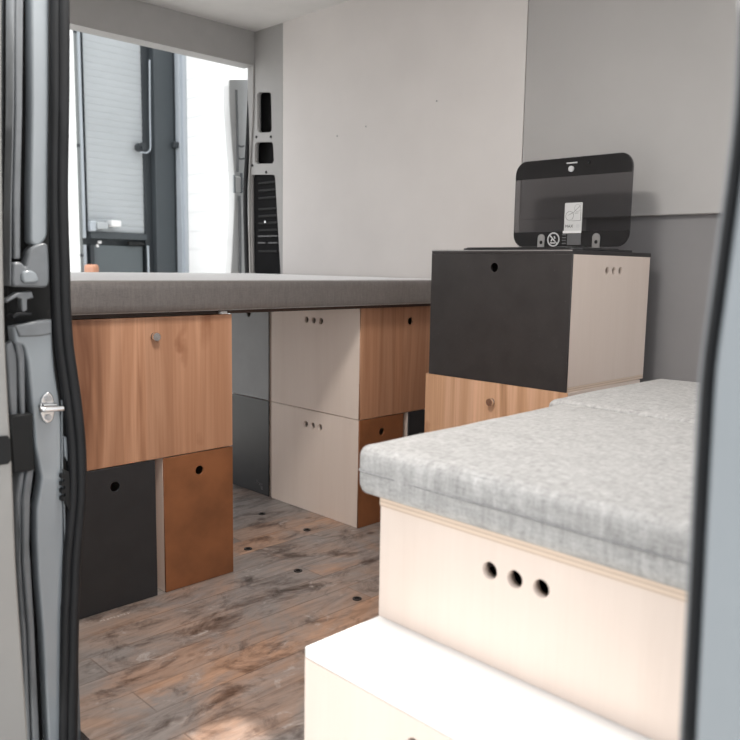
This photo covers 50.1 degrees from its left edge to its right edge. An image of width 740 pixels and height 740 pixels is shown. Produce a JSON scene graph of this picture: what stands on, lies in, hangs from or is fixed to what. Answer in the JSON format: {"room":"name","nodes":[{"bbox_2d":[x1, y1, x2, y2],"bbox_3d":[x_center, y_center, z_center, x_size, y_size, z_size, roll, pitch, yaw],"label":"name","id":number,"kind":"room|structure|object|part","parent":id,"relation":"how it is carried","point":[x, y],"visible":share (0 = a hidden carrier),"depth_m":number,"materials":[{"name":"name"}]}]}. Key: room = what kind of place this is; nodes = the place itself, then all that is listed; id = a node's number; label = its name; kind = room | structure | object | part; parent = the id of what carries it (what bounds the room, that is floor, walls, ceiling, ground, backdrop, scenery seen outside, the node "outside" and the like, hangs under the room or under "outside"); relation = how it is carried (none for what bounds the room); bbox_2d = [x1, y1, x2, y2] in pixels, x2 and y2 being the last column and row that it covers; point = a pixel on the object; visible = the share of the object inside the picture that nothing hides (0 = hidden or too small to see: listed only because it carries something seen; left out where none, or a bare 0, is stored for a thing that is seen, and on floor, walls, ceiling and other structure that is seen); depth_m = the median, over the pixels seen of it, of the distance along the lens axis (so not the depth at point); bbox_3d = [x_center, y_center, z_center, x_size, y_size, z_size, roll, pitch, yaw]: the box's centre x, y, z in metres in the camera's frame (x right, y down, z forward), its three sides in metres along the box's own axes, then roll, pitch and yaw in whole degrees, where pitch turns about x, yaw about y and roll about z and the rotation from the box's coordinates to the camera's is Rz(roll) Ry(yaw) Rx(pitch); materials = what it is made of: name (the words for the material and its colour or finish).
{"room":"vehicle interior","nodes":[
{"label":"vehicle interior","id":0,"kind":"room"},
{"bbox_2d":[70,0,253,68],"bbox_3d":[-1.153,-1.408,3.072,1.674,0.150,0.080,-6,11,-44],"label":"wall","id":1,"kind":"structure","parent":0,"point":[136,22],"depth_m":3.31,"materials":[{"name":"grey paint"}]},
{"bbox_2d":[223,79,247,272],"bbox_3d":[-0.642,-0.836,3.808,0.118,1.096,0.062,-6,11,-44],"label":"door","id":2,"kind":"structure","parent":1,"relation":"in","point":[235,91],"depth_m":3.77,"materials":[{"name":"paint"}]},
{"bbox_3d":[-0.644,-0.884,3.762,0.010,0.084,0.011,-6,11,-44],"label":"hinge plate","id":3,"kind":"part","parent":2,"relation":"part of","materials":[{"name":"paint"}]},
{"bbox_3d":[-0.631,-0.885,3.775,0.029,0.072,0.011,-6,11,-44],"label":"hinge plate","id":4,"kind":"part","parent":2,"relation":"part of","materials":[{"name":"paint"}]},
{"bbox_3d":[-0.617,-0.895,3.788,0.012,0.095,0.011,-6,11,-44],"label":"hinge plate","id":5,"kind":"part","parent":2,"relation":"part of","materials":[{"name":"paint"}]},
{"bbox_2d":[78,484,380,739],"bbox_3d":[0.301,0.662,1.861,1.720,0.030,4.260,-6,11,-44],"label":"floor","id":6,"kind":"structure","parent":0,"point":[222,657],"depth_m":1.90,"materials":[{"name":"brown wood"}]},
{"bbox_2d":[79,459,157,618],"bbox_3d":[-0.809,0.401,2.171,0.225,0.368,0.475,-6,11,-44],"label":"storage box","id":7,"kind":"object","parent":6,"relation":"on","point":[119,559],"visible":0.41,"depth_m":2.01,"materials":[{"name":"black wood"}]},
{"bbox_3d":[-0.808,0.227,2.150,0.194,0.015,0.467,-6,11,-44],"label":"panel","id":8,"kind":"part","parent":7,"relation":"part of","materials":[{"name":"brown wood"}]},
{"bbox_3d":[-0.737,0.392,2.247,0.015,0.368,0.468,-6,11,-44],"label":"panel","id":9,"kind":"part","parent":7,"relation":"part of","materials":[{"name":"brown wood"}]},
{"bbox_2d":[72,314,231,470],"bbox_3d":[-0.715,0.024,2.199,0.475,0.369,0.489,-6,11,-44],"label":"storage box","id":10,"kind":"object","parent":7,"relation":"on","point":[152,387],"visible":0.61,"depth_m":2.03,"materials":[{"name":"brown wood"}]},
{"bbox_3d":[-0.719,-0.151,2.183,0.444,0.015,0.467,-6,11,-44],"label":"panel","id":11,"kind":"part","parent":10,"relation":"part of","materials":[{"name":"brown wood"}]},
{"bbox_3d":[-0.545,-0.085,2.014,0.023,0.023,0.014,-6,11,-44],"label":"knob","id":12,"kind":"part","parent":10,"relation":"part of","materials":[{"name":"silver metal"}]},
{"bbox_2d":[72,303,430,318],"bbox_3d":[-0.635,-0.248,2.813,1.462,0.011,1.235,-6,11,-44],"label":"board","id":13,"kind":"object","parent":10,"relation":"on","point":[427,304],"visible":0.09,"depth_m":2.21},
{"bbox_2d":[70,272,430,314],"bbox_3d":[-0.651,-0.293,2.784,1.519,0.084,1.307,-6,11,-44],"label":"mattress","id":14,"kind":"object","parent":13,"relation":"on","point":[92,293],"visible":0.84,"depth_m":2.20,"materials":[{"name":"fabric"}]},
{"bbox_2d":[153,446,232,591],"bbox_3d":[-0.634,0.381,2.343,0.217,0.368,0.475,-6,11,-44],"label":"storage box","id":15,"kind":"object","parent":6,"relation":"on","point":[194,490],"visible":0.38,"depth_m":2.16,"materials":[{"name":"brown wood"}]},
{"bbox_3d":[-0.708,0.389,2.275,0.015,0.368,0.468,-6,11,-44],"label":"panel","id":16,"kind":"part","parent":15,"relation":"part of","materials":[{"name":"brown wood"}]},
{"bbox_3d":[-0.633,0.207,2.322,0.186,0.015,0.467,-6,11,-44],"label":"panel","id":17,"kind":"part","parent":15,"relation":"part of","materials":[{"name":"brown wood"}]},
{"bbox_3d":[-0.564,0.373,2.416,0.015,0.368,0.468,-6,11,-44],"label":"panel","id":18,"kind":"part","parent":15,"relation":"part of","materials":[{"name":"brown wood"}]},
{"bbox_2d":[231,393,272,495],"bbox_3d":[-0.308,0.269,3.235,0.456,0.368,0.245,-6,11,-44],"label":"storage box","id":19,"kind":"object","parent":6,"relation":"on","point":[251,416],"visible":0.22,"depth_m":3.06,"materials":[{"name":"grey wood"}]},
{"bbox_2d":[230,312,270,399],"bbox_3d":[-0.302,-0.100,3.186,0.455,0.369,0.245,-6,11,-44],"label":"storage box","id":20,"kind":"object","parent":19,"relation":"on","point":[251,332],"visible":0.26,"depth_m":3.02,"materials":[{"name":"grey wood"}]},
{"bbox_3d":[-0.218,-0.088,3.108,0.448,0.369,0.015,-6,11,-44],"label":"panel","id":21,"kind":"part","parent":20,"relation":"part of","materials":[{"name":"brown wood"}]},
{"bbox_3d":[-0.224,0.280,3.157,0.448,0.368,0.015,-6,11,-44],"label":"panel","id":22,"kind":"part","parent":19,"relation":"part of","materials":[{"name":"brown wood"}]},
{"bbox_2d":[271,402,402,527],"bbox_3d":[-0.129,0.318,2.884,0.212,0.368,0.475,-6,11,-44],"label":"storage box","id":23,"kind":"object","parent":6,"relation":"on","point":[315,455],"visible":0.8,"depth_m":2.77,"materials":[{"name":"beige wood"}]},
{"bbox_3d":[-0.201,0.325,2.818,0.015,0.368,0.468,-6,11,-44],"label":"panel","id":24,"kind":"part","parent":23,"relation":"part of","materials":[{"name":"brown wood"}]},
{"bbox_3d":[0.036,0.342,2.719,0.212,0.368,0.006,-6,11,-44],"label":"panel","id":25,"kind":"part","parent":23,"relation":"part of","materials":[{"name":"brown wood"}]},
{"bbox_2d":[352,596,361,600],"bbox_3d":[-0.035,0.608,2.105,0.025,0.002,0.025,-6,11,-44],"label":"anchor","id":26,"kind":"object","parent":6,"relation":"on","point":[356,598],"visible":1,"depth_m":2.10,"materials":[{"name":"black metal"}]},
{"bbox_2d":[403,409,424,436],"bbox_3d":[0.051,0.297,3.060,0.235,0.368,0.475,-6,11,-44],"label":"storage box","id":27,"kind":"object","parent":6,"relation":"on","point":[413,421],"visible":0.09,"depth_m":2.81,"materials":[{"name":"black wood"}]},
{"bbox_2d":[271,306,430,419],"bbox_3d":[-0.029,-0.061,2.927,0.475,0.369,0.475,-6,11,-44],"label":"storage box","id":28,"kind":"object","parent":27,"relation":"on","point":[364,363],"visible":0.96,"depth_m":2.72,"materials":[{"name":"brown wood"}]},
{"bbox_3d":[-0.195,-0.043,2.769,0.015,0.369,0.468,-6,11,-44],"label":"panel","id":29,"kind":"part","parent":28,"relation":"part of","materials":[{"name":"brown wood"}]},
{"bbox_3d":[0.136,-0.036,2.762,0.475,0.369,0.006,-6,11,-44],"label":"panel","id":30,"kind":"part","parent":28,"relation":"part of","materials":[{"name":"brown wood"}]},
{"bbox_3d":[-0.030,0.306,2.986,0.015,0.368,0.468,-6,11,-44],"label":"panel","id":31,"kind":"part","parent":27,"relation":"part of","materials":[{"name":"grey wood"}]},
{"bbox_2d":[304,616,652,739],"bbox_3d":[0.486,0.534,1.329,1.150,0.366,0.477,-6,11,-44],"label":"storage box","id":32,"kind":"object","parent":6,"relation":"on","point":[377,678],"visible":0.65,"depth_m":0.98,"materials":[{"name":"white wood"}]},
{"bbox_3d":[0.082,0.588,0.934,0.015,0.350,0.477,-6,11,-44],"label":"panel","id":33,"kind":"part","parent":32,"relation":"part of","materials":[{"name":"white wood"}]},
{"bbox_2d":[379,497,686,739],"bbox_3d":[0.539,0.258,1.341,1.006,0.180,0.478,-6,11,-44],"label":"storage box","id":34,"kind":"object","parent":32,"relation":"on","point":[608,642],"visible":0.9,"depth_m":0.96,"materials":[{"name":"beige wood"}]},
{"bbox_3d":[0.538,0.341,1.353,0.973,0.012,0.445,-6,11,-44],"label":"panel","id":35,"kind":"part","parent":34,"relation":"part of","materials":[{"name":"beige wood"}]},
{"bbox_2d":[359,404,695,590],"bbox_3d":[0.370,0.148,1.157,0.562,0.079,0.559,-6,11,-44],"label":"seat cushion","id":36,"kind":"object","parent":34,"relation":"on","point":[610,489],"visible":0.86,"depth_m":1.02,"materials":[{"name":"fabric"}]},
{"bbox_3d":[0.540,0.175,1.331,1.006,0.012,0.478,-6,11,-44],"label":"panel","id":37,"kind":"part","parent":34,"relation":"part of","materials":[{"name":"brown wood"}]},
{"bbox_2d":[549,379,697,423],"bbox_3d":[0.738,0.102,1.550,0.498,0.079,0.605,-6,11,-44],"label":"seat cushion","id":38,"kind":"object","parent":34,"relation":"on","point":[673,400],"visible":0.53,"depth_m":1.57,"materials":[{"name":"fabric"}]},
{"bbox_2d":[424,373,639,432],"bbox_3d":[0.472,0.297,2.394,0.414,0.560,0.486,-6,11,-44],"label":"storage box","id":39,"kind":"object","parent":6,"relation":"on","point":[450,401],"visible":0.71,"depth_m":2.27,"materials":[{"name":"brown wood"}]},
{"bbox_3d":[0.338,0.090,2.220,0.014,0.023,0.023,-6,11,-44],"label":"knob","id":40,"kind":"part","parent":39,"relation":"part of","materials":[{"name":"brown wood"}]},
{"bbox_3d":[0.337,0.312,2.261,0.006,0.558,0.486,-6,11,-44],"label":"panel","id":41,"kind":"part","parent":39,"relation":"part of","materials":[{"name":"brown wood"}]},
{"bbox_2d":[429,250,650,392],"bbox_3d":[0.497,-0.165,2.344,0.429,0.368,0.471,-6,11,-44],"label":"storage box","id":42,"kind":"object","parent":39,"relation":"on","point":[565,321],"visible":1,"depth_m":2.17,"materials":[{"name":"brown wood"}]},
{"bbox_3d":[0.339,-0.189,2.506,0.417,0.344,0.015,-6,11,-44],"label":"panel","id":43,"kind":"part","parent":42,"relation":"part of","materials":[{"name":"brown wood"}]},
{"bbox_3d":[0.347,-0.142,2.198,0.006,0.356,0.471,-6,11,-44],"label":"panel","id":44,"kind":"part","parent":42,"relation":"part of","materials":[{"name":"black wood"}]},
{"bbox_2d":[432,250,650,256],"bbox_3d":[0.500,-0.342,2.321,0.428,0.011,0.471,-6,11,-44],"label":"countertop","id":45,"kind":"structure","parent":42,"relation":"on","point":[583,252],"depth_m":2.15,"materials":[{"name":"black laminate"}]},
{"bbox_2d":[464,153,633,251],"bbox_3d":[0.511,-0.479,2.264,0.311,0.277,0.396,-6,11,-44],"label":"gas hob","id":46,"kind":"object","parent":42,"relation":"on","point":[582,202],"visible":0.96,"depth_m":2.32,"materials":[{"name":"black glass"}]},
{"bbox_2d":[467,247,618,249],"bbox_3d":[0.487,-0.346,2.260,0.235,0.002,0.380,-6,11,-44],"label":"cooktop","id":47,"kind":"object","parent":46,"relation":"in","point":[468,248],"depth_m":2.14,"materials":[{"name":"black glass"}]},
{"bbox_2d":[514,230,628,246],"bbox_3d":[0.589,-0.391,2.359,0.001,0.044,0.388,-6,11,-44],"label":"print","id":48,"kind":"object","parent":46,"relation":"on","point":[523,238],"depth_m":2.35,"materials":[{"name":"black paint"}]},
{"bbox_3d":[0.593,-0.497,2.347,0.005,0.261,0.392,-6,11,-44],"label":"glass lid","id":49,"kind":"part","parent":46,"relation":"part of","materials":[{"name":"black glass"}]},
{"bbox_2d":[516,153,632,180],"bbox_3d":[0.593,-0.598,2.331,0.001,0.053,0.388,-6,11,-44],"label":"print","id":50,"kind":"object","parent":46,"relation":"attached to","point":[613,165],"depth_m":2.31,"materials":[{"name":"black paint"}]},
{"bbox_3d":[0.496,0.011,2.369,0.417,0.012,0.471,-6,11,-44],"label":"panel","id":51,"kind":"part","parent":42,"relation":"part of","materials":[{"name":"brown wood"}]},
{"bbox_3d":[0.659,-0.142,2.185,0.417,0.344,0.015,-6,11,-44],"label":"panel","id":52,"kind":"part","parent":42,"relation":"part of","materials":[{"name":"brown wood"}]},
{"bbox_3d":[0.645,0.321,2.235,0.393,0.560,0.015,-6,11,-44],"label":"panel","id":53,"kind":"part","parent":39,"relation":"part of","materials":[{"name":"brown wood"}]},
{"bbox_3d":[0.067,0.936,0.785,0.160,0.240,1.915,-6,11,-44],"label":"trim","id":54,"kind":"structure","parent":6,"relation":"attached to","visible":0},
{"bbox_2d":[679,0,739,739],"bbox_3d":[0.508,0.277,0.296,0.188,1.650,0.744,-6,11,-44],"label":"trim","id":55,"kind":"structure","parent":54,"relation":"on","point":[710,696],"depth_m":0.45,"materials":[{"name":"paint"}]},
{"bbox_3d":[0.458,0.057,0.202,0.020,0.437,0.729,-6,11,-44],"label":"panel","id":56,"kind":"part","parent":55,"relation":"part of","materials":[{"name":"paint"}]},
{"bbox_2d":[137,0,349,31],"bbox_3d":[0.034,-1.321,1.833,1.820,0.040,3.510,-6,11,-44],"label":"ceiling","id":57,"kind":"structure","parent":0,"point":[252,15],"depth_m":3.30,"materials":[{"name":"white paint"}]},
{"bbox_2d":[283,0,738,381],"bbox_3d":[0.942,-0.372,2.285,0.040,1.930,3.772,-6,11,-44],"label":"wall","id":58,"kind":"structure","parent":0,"point":[424,175],"depth_m":2.72,"materials":[{"name":"grey paint"}]},
{"bbox_2d":[243,23,282,273],"bbox_3d":[-0.478,-0.584,3.711,0.096,1.929,0.272,-6,11,-44],"label":"door pillar","id":59,"kind":"structure","parent":58,"relation":"attached to","point":[263,161],"depth_m":3.67,"materials":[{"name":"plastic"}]},
{"bbox_3d":[-0.473,-0.617,3.694,0.004,0.587,0.224,-6,11,-44],"label":"vent panel","id":60,"kind":"part","parent":59,"relation":"part of","materials":[{"name":"plastic"}]},
{"label":"outside","id":61,"kind":"structure","parent":0,"visible":0},
{"bbox_3d":[0.022,0.546,7.205,70.000,0.050,70.000,-6,11,-44],"label":"ground","id":62,"kind":"structure","parent":61,"visible":0},
{"bbox_2d":[68,30,79,271],"bbox_3d":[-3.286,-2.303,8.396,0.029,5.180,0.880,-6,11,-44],"label":"warehouse","id":63,"kind":"structure","parent":62,"relation":"on","point":[74,242],"depth_m":8.20,"materials":[{"name":"white"}]},
{"bbox_2d":[73,30,83,271],"bbox_3d":[-2.953,-2.247,8.012,0.037,5.180,0.037,-6,11,-44],"label":"pipe","id":64,"kind":"object","parent":62,"relation":"on","point":[74,32],"visible":0.62,"depth_m":8.00,"materials":[{"name":"metal"}]},
{"bbox_2d":[84,264,98,271],"bbox_3d":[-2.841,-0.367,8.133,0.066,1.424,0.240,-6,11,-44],"label":"plastic bin","id":65,"kind":"object","parent":62,"relation":"on","point":[89,267],"visible":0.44,"depth_m":7.99,"materials":[{"name":"orange plastic"}]},
{"bbox_2d":[80,32,141,263],"bbox_3d":[-2.684,-2.322,8.611,1.129,5.180,0.220,-6,11,-44],"label":"wall","id":66,"kind":"structure","parent":62,"relation":"on","point":[86,241],"depth_m":8.29,"materials":[{"name":"metal"}]},
{"bbox_2d":[140,45,177,272],"bbox_3d":[-2.304,-2.323,8.667,0.371,5.180,0.195,-6,11,-44],"label":"steel column","id":67,"kind":"structure","parent":62,"relation":"on","point":[159,164],"depth_m":8.61,"materials":[{"name":"metal"}]},
{"bbox_2d":[76,31,146,239],"bbox_3d":[-2.650,-3.137,8.154,0.722,3.530,0.180,-6,11,-44],"label":"roller shutter","id":68,"kind":"object","parent":67,"relation":"attached to","point":[111,67],"visible":0.88,"depth_m":8.29,"materials":[{"name":"metal"}]},
{"bbox_3d":[-2.929,-3.092,7.947,0.029,3.487,0.050,-6,11,-44],"label":"guide rail","id":69,"kind":"part","parent":68,"relation":"part of","materials":[{"name":"silver metal"}]},
{"bbox_3d":[-2.682,-1.428,8.440,0.643,0.065,0.050,-6,11,-44],"label":"rail","id":70,"kind":"part","parent":68,"relation":"part of","materials":[{"name":"metal"}]},
{"bbox_2d":[134,143,145,151],"bbox_3d":[-2.446,-2.379,8.448,0.090,0.090,0.110,-6,11,-44],"label":"pulley","id":71,"kind":"object","parent":68,"relation":"attached to","point":[139,147],"visible":1,"depth_m":8.42,"materials":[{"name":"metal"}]},
{"bbox_2d":[83,241,149,272],"bbox_3d":[-2.728,-0.545,8.545,0.739,1.673,0.122,-6,11,-44],"label":"door","id":72,"kind":"structure","parent":67,"relation":"attached to","point":[128,258],"depth_m":8.48,"materials":[{"name":"metal"}]},
{"bbox_3d":[-2.971,-0.490,8.291,0.029,1.623,0.050,-6,11,-44],"label":"guide rail","id":73,"kind":"part","parent":72,"relation":"part of","materials":[{"name":"silver metal"}]},
{"bbox_3d":[-2.933,-0.501,8.376,0.039,1.623,0.080,-6,11,-44],"label":"door frame","id":74,"kind":"part","parent":72,"relation":"part of","materials":[{"name":"grey metal"}]},
{"bbox_3d":[-2.727,-0.527,8.600,0.563,1.623,0.050,-6,11,-44],"label":"door","id":75,"kind":"part","parent":72,"relation":"part of","materials":[{"name":"metal"}]},
{"bbox_3d":[-2.431,-1.119,8.686,0.027,0.484,0.024,-6,11,-44],"label":"door rod","id":76,"kind":"part","parent":72,"relation":"part of","materials":[{"name":"silver metal"}]},
{"bbox_2d":[140,60,150,152],"bbox_3d":[-2.380,-2.786,8.376,0.142,0.973,0.015,-6,11,-44],"label":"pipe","id":77,"kind":"object","parent":67,"relation":"attached to","point":[149,60],"visible":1,"depth_m":8.41,"materials":[{"name":"silver metal"}]},
{"bbox_2d":[174,53,247,313],"bbox_3d":[2.298,-2.290,4.351,0.230,6.394,12.376,-6,11,-44],"label":"warehouse wing","id":78,"kind":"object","parent":62,"relation":"on","point":[202,182],"visible":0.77,"depth_m":8.41,"materials":[{"name":"metal"}]},
{"bbox_2d":[172,142,178,147],"bbox_3d":[-2.123,-2.453,8.631,0.059,0.064,0.060,-6,11,-44],"label":"wall lamp","id":79,"kind":"object","parent":78,"relation":"attached to","point":[174,144],"visible":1,"depth_m":8.61,"materials":[{"name":"grey metal"}]},
{"bbox_3d":[-1.983,-2.920,8.642,0.230,6.380,0.185,-6,11,-44],"label":"corner trim","id":80,"kind":"part","parent":78,"relation":"part of","materials":[{"name":"grey metal"}]},
{"bbox_3d":[-1.198,-0.370,2.003,0.050,1.930,1.739,-6,11,-44],"label":"wall","id":81,"kind":"structure","parent":0,"visible":0},
{"bbox_2d":[0,0,27,739],"bbox_3d":[-0.858,-0.034,1.437,0.094,1.198,0.904,-6,11,-44],"label":"door","id":82,"kind":"structure","parent":81,"relation":"in","point":[13,726],"depth_m":1.17,"materials":[{"name":"paint"}]},
{"bbox_2d":[1,0,86,739],"bbox_3d":[-0.563,-0.145,1.330,0.145,2.180,0.146,-6,11,-44],"label":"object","id":83,"kind":"structure","parent":81,"relation":"attached to","point":[47,429],"depth_m":1.30,"materials":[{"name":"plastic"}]},
{"bbox_3d":[-0.567,-0.110,1.273,0.044,0.033,0.020,-6,11,-44],"label":"roller arm","id":84,"kind":"part","parent":83,"relation":"part of","materials":[{"name":"paint"}]},
{"bbox_3d":[-0.562,0.341,1.358,0.074,0.855,0.030,-6,11,-44],"label":"jamb panel","id":85,"kind":"part","parent":83,"relation":"part of","materials":[{"name":"grey paint"}]},
{"bbox_3d":[-0.535,-0.438,1.269,0.048,0.474,0.030,-6,11,-44],"label":"jamb panel","id":86,"kind":"part","parent":83,"relation":"part of","materials":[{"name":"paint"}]},
{"bbox_3d":[-0.537,0.063,1.316,0.025,0.052,0.006,-6,11,-44],"label":"striker plate","id":87,"kind":"part","parent":83,"relation":"part of","materials":[{"name":"metal"}]}
]}

